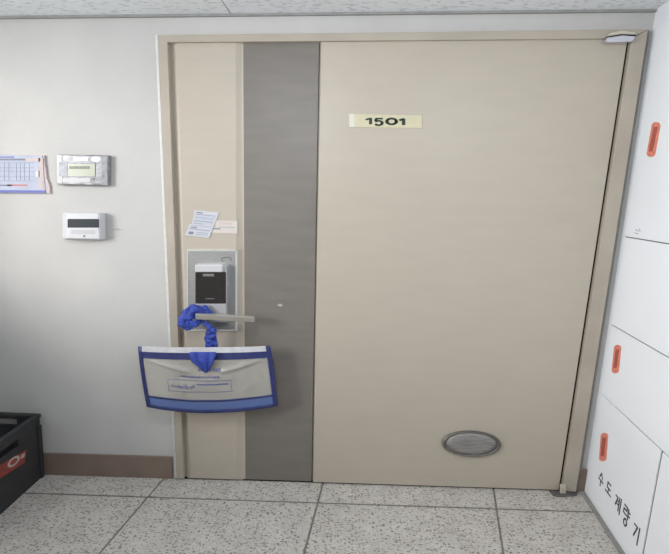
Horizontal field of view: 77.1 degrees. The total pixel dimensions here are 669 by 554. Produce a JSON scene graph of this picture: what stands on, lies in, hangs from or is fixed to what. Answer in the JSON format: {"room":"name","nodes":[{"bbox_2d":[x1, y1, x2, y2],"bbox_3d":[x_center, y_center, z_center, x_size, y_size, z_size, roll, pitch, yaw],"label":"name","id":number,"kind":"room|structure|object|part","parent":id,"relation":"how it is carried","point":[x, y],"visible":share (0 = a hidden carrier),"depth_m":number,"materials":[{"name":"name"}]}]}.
{"room":"apartment hallway","nodes":[
{"label":"apartment hallway","id":0,"kind":"room"},
{"bbox_2d":[0,475,618,553],"bbox_3d":[-0.848,1.361,0.563,4.272,0.132,3.640,2,11,2],"label":"floor","id":1,"kind":"structure","parent":0,"point":[59,514],"depth_m":1.88,"materials":[{"name":"tile"}]},
{"bbox_2d":[0,412,44,514],"bbox_3d":[-1.779,0.887,1.909,0.604,0.350,0.468,2,11,2],"label":"crate","id":2,"kind":"object","parent":1,"relation":"on","point":[21,443],"visible":1,"depth_m":2.02,"materials":[{"name":"black plastic"}]},
{"bbox_3d":[-1.482,0.881,2.119,0.024,0.290,0.022,2,11,2],"label":"corner post","id":3,"kind":"part","parent":2,"relation":"part of","materials":[{"name":"black plastic"}]},
{"bbox_2d":[0,13,654,477],"bbox_3d":[-0.204,-0.115,2.010,3.570,2.500,0.200,2,11,2],"label":"wall","id":4,"kind":"structure","parent":0,"point":[75,314],"depth_m":1.91,"materials":[{"name":"paint"}]},
{"bbox_2d":[0,154,50,193],"bbox_3d":[-1.461,-0.461,1.886,0.364,0.173,0.012,2,11,2],"label":"notice","id":5,"kind":"object","parent":4,"relation":"attached to","point":[18,173],"visible":1,"depth_m":1.88,"materials":[{"name":"white paper"}]},
{"bbox_2d":[57,155,110,185],"bbox_3d":[-1.111,-0.473,1.863,0.245,0.132,0.025,2,11,2],"label":"control panel","id":6,"kind":"object","parent":4,"relation":"attached to","point":[92,170],"visible":1,"depth_m":1.85,"materials":[{"name":"plastic"}]},
{"bbox_3d":[-1.199,-0.476,1.856,0.044,0.061,0.002,2,11,2],"label":"panel","id":7,"kind":"part","parent":6,"relation":"part of","materials":[{"name":"white plastic"}]},
{"bbox_2d":[62,213,105,239],"bbox_3d":[-1.146,-0.230,1.899,0.212,0.126,0.047,2,11,2],"label":"controller","id":8,"kind":"object","parent":4,"relation":"attached to","point":[89,226],"visible":1,"depth_m":1.88,"materials":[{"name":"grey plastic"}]},
{"bbox_2d":[43,452,173,478],"bbox_3d":[-1.419,0.959,2.154,1.196,0.141,0.010,2,11,2],"label":"baseboard","id":9,"kind":"structure","parent":4,"relation":"attached to","point":[72,464],"depth_m":2.14,"materials":[{"name":"brown wood"}]},
{"bbox_2d":[155,35,176,477],"bbox_3d":[-0.775,0.005,1.949,0.031,2.071,0.010,2,11,2],"label":"trim","id":10,"kind":"structure","parent":4,"relation":"attached to","point":[156,36],"depth_m":1.90,"materials":[{"name":"beige metal"}]},
{"bbox_2d":[0,9,656,18],"bbox_3d":[-0.336,-1.077,1.726,3.270,0.066,0.012,2,11,2],"label":"trim","id":11,"kind":"structure","parent":4,"relation":"attached to","point":[588,10],"depth_m":1.71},
{"bbox_2d":[170,30,635,496],"bbox_3d":[0.235,0.035,1.888,1.963,2.104,0.133,2,11,2],"label":"door","id":12,"kind":"structure","parent":4,"relation":"in","point":[419,297],"depth_m":1.88,"materials":[{"name":"beige metal"}]},
{"bbox_2d":[185,224,213,237],"bbox_3d":[-0.609,-0.207,1.890,0.131,0.061,0.001,2,11,2],"label":"paper slip","id":13,"kind":"object","parent":12,"relation":"attached to","point":[193,230],"visible":1,"depth_m":1.89,"materials":[{"name":"grey paper"}]},
{"bbox_2d":[192,210,218,227],"bbox_3d":[-0.579,-0.258,1.881,0.127,0.081,0.001,2,11,2],"label":"paper slip","id":14,"kind":"object","parent":12,"relation":"attached to","point":[206,218],"visible":1,"depth_m":1.88,"materials":[{"name":"grey paper"}]},
{"bbox_3d":[-0.574,0.024,1.961,0.342,2.056,0.048,2,11,2],"label":"lock panel","id":15,"kind":"part","parent":12,"relation":"part of","materials":[{"name":"beige metal"}]},
{"bbox_2d":[138,304,277,412],"bbox_3d":[-0.581,0.383,1.925,0.647,0.523,0.074,2,11,2],"label":"pouch","id":16,"kind":"object","parent":12,"relation":"hanging from","point":[202,357],"visible":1,"depth_m":1.92,"materials":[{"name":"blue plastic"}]},
{"bbox_2d":[211,220,236,232],"bbox_3d":[-0.498,-0.225,1.885,0.125,0.056,0.001,2,11,2],"label":"paper slip","id":17,"kind":"object","parent":12,"relation":"attached to","point":[220,226],"visible":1,"depth_m":1.89,"materials":[{"name":"beige paper"}]},
{"bbox_3d":[-0.489,0.176,1.916,0.267,0.032,0.081,2,11,2],"label":"lever handle","id":18,"kind":"part","parent":12,"relation":"part of","materials":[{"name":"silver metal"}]},
{"bbox_3d":[-0.255,0.024,1.953,0.347,2.054,0.038,2,11,2],"label":"stripe panel","id":19,"kind":"part","parent":12,"relation":"part of","materials":[{"name":"grey metal"}]},
{"bbox_2d":[349,114,421,127],"bbox_3d":[0.215,-0.658,1.774,0.310,0.054,0.004,2,11,2],"label":"number sign","id":20,"kind":"object","parent":12,"relation":"attached to","point":[355,120],"visible":1,"depth_m":1.77,"materials":[{"name":"beige plastic"}]},
{"bbox_3d":[0.532,0.036,1.920,1.239,2.068,0.048,2,11,2],"label":"panel","id":21,"kind":"part","parent":12,"relation":"part of","materials":[{"name":"beige metal"}]},
{"bbox_3d":[1.128,-0.943,1.671,0.113,0.026,0.032,2,11,2],"label":"pivot arm","id":22,"kind":"part","parent":12,"relation":"part of","materials":[{"name":"silver metal"}]},
{"bbox_2d":[158,29,647,491],"bbox_3d":[0.224,0.011,1.928,1.994,2.095,0.076,2,11,2],"label":"trim","id":23,"kind":"structure","parent":4,"relation":"attached to","point":[634,56],"depth_m":1.80,"materials":[{"name":"paint"}]},
{"bbox_2d":[578,469,587,491],"bbox_3d":[1.214,0.996,2.058,0.033,0.123,0.010,2,11,2],"label":"baseboard","id":24,"kind":"structure","parent":4,"relation":"attached to","point":[583,474],"depth_m":2.05,"materials":[{"name":"brown wood"}]},
{"bbox_2d":[576,30,649,491],"bbox_3d":[1.226,0.035,1.877,0.026,2.083,0.008,2,11,2],"label":"trim","id":25,"kind":"structure","parent":4,"relation":"attached to","point":[648,34],"depth_m":1.86,"materials":[{"name":"beige metal"}]},
{"bbox_2d":[0,0,668,15],"bbox_3d":[-0.329,-0.797,-0.049,3.420,0.159,3.600,2,11,2],"label":"ceiling","id":26,"kind":"structure","parent":0,"point":[7,7],"depth_m":1.65,"materials":[{"name":"tile"}]},
{"bbox_2d":[585,1,668,553],"bbox_3d":[1.095,0.259,0.198,0.150,2.500,3.400,3,11,8],"label":"wall","id":27,"kind":"structure","parent":0,"point":[662,14],"depth_m":1.79,"materials":[{"name":"white paint"}]},
{"bbox_2d":[580,491,624,553],"bbox_3d":[0.991,1.355,0.463,0.020,0.012,3.288,3,11,8],"label":"trim","id":28,"kind":"structure","parent":27,"relation":"attached to","point":[598,516],"depth_m":1.85,"materials":[{"name":"grey metal"}]},
{"bbox_2d":[586,393,661,553],"bbox_3d":[1.196,0.823,1.770,0.008,0.498,0.456,3,11,8],"label":"access panel","id":29,"kind":"object","parent":27,"relation":"attached to","point":[622,486],"visible":1,"depth_m":1.72,"materials":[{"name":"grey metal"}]},
{"bbox_2d":[599,433,607,460],"bbox_3d":[1.209,0.765,1.889,0.003,0.145,0.069,3,11,8],"label":"handle","id":30,"kind":"object","parent":29,"relation":"attached to","point":[604,436],"visible":1,"depth_m":1.89,"materials":[{"name":"orange plastic"}]},
{"bbox_2d":[600,325,668,455],"bbox_3d":[1.136,0.507,1.199,0.008,0.326,1.470,3,11,8],"label":"access panel","id":31,"kind":"object","parent":27,"relation":"attached to","point":[639,390],"visible":1,"depth_m":1.64,"materials":[{"name":"white metal"}]},
{"bbox_2d":[612,345,620,372],"bbox_3d":[1.220,0.356,1.818,0.003,0.131,0.062,3,11,8],"label":"handle","id":32,"kind":"object","parent":31,"relation":"attached to","point":[617,348],"visible":1,"depth_m":1.81,"materials":[{"name":"orange plastic"}]},
{"bbox_2d":[611,237,668,356],"bbox_3d":[1.144,0.152,1.131,0.008,0.388,1.470,3,11,8],"label":"access panel","id":33,"kind":"object","parent":27,"relation":"attached to","point":[641,299],"visible":1,"depth_m":1.65,"materials":[{"name":"white metal"}]},
{"bbox_2d":[613,236,668,553],"bbox_3d":[1.136,0.562,1.204,0.003,1.231,1.460,3,11,8],"label":"trim","id":34,"kind":"structure","parent":27,"relation":"attached to","point":[626,236],"depth_m":1.56,"materials":[{"name":"grey metal"}]},
{"bbox_2d":[624,20,668,242],"bbox_3d":[1.157,-0.444,1.018,0.008,0.816,1.470,3,11,8],"label":"access panel","id":35,"kind":"object","parent":27,"relation":"attached to","point":[647,218],"visible":1,"depth_m":1.62,"materials":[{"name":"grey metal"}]},
{"bbox_2d":[647,122,659,156],"bbox_3d":[1.238,-0.534,1.631,0.003,0.131,0.061,3,11,8],"label":"handle","id":36,"kind":"object","parent":35,"relation":"attached to","point":[655,128],"visible":1,"depth_m":1.63,"materials":[{"name":"orange plastic"}]},
{"bbox_2d":[644,452,668,553],"bbox_3d":[1.094,0.958,1.049,0.008,0.498,1.004,3,11,8],"label":"access panel","id":37,"kind":"object","parent":27,"relation":"attached to","point":[657,541],"visible":1,"depth_m":1.49,"materials":[{"name":"white metal"}]}
]}

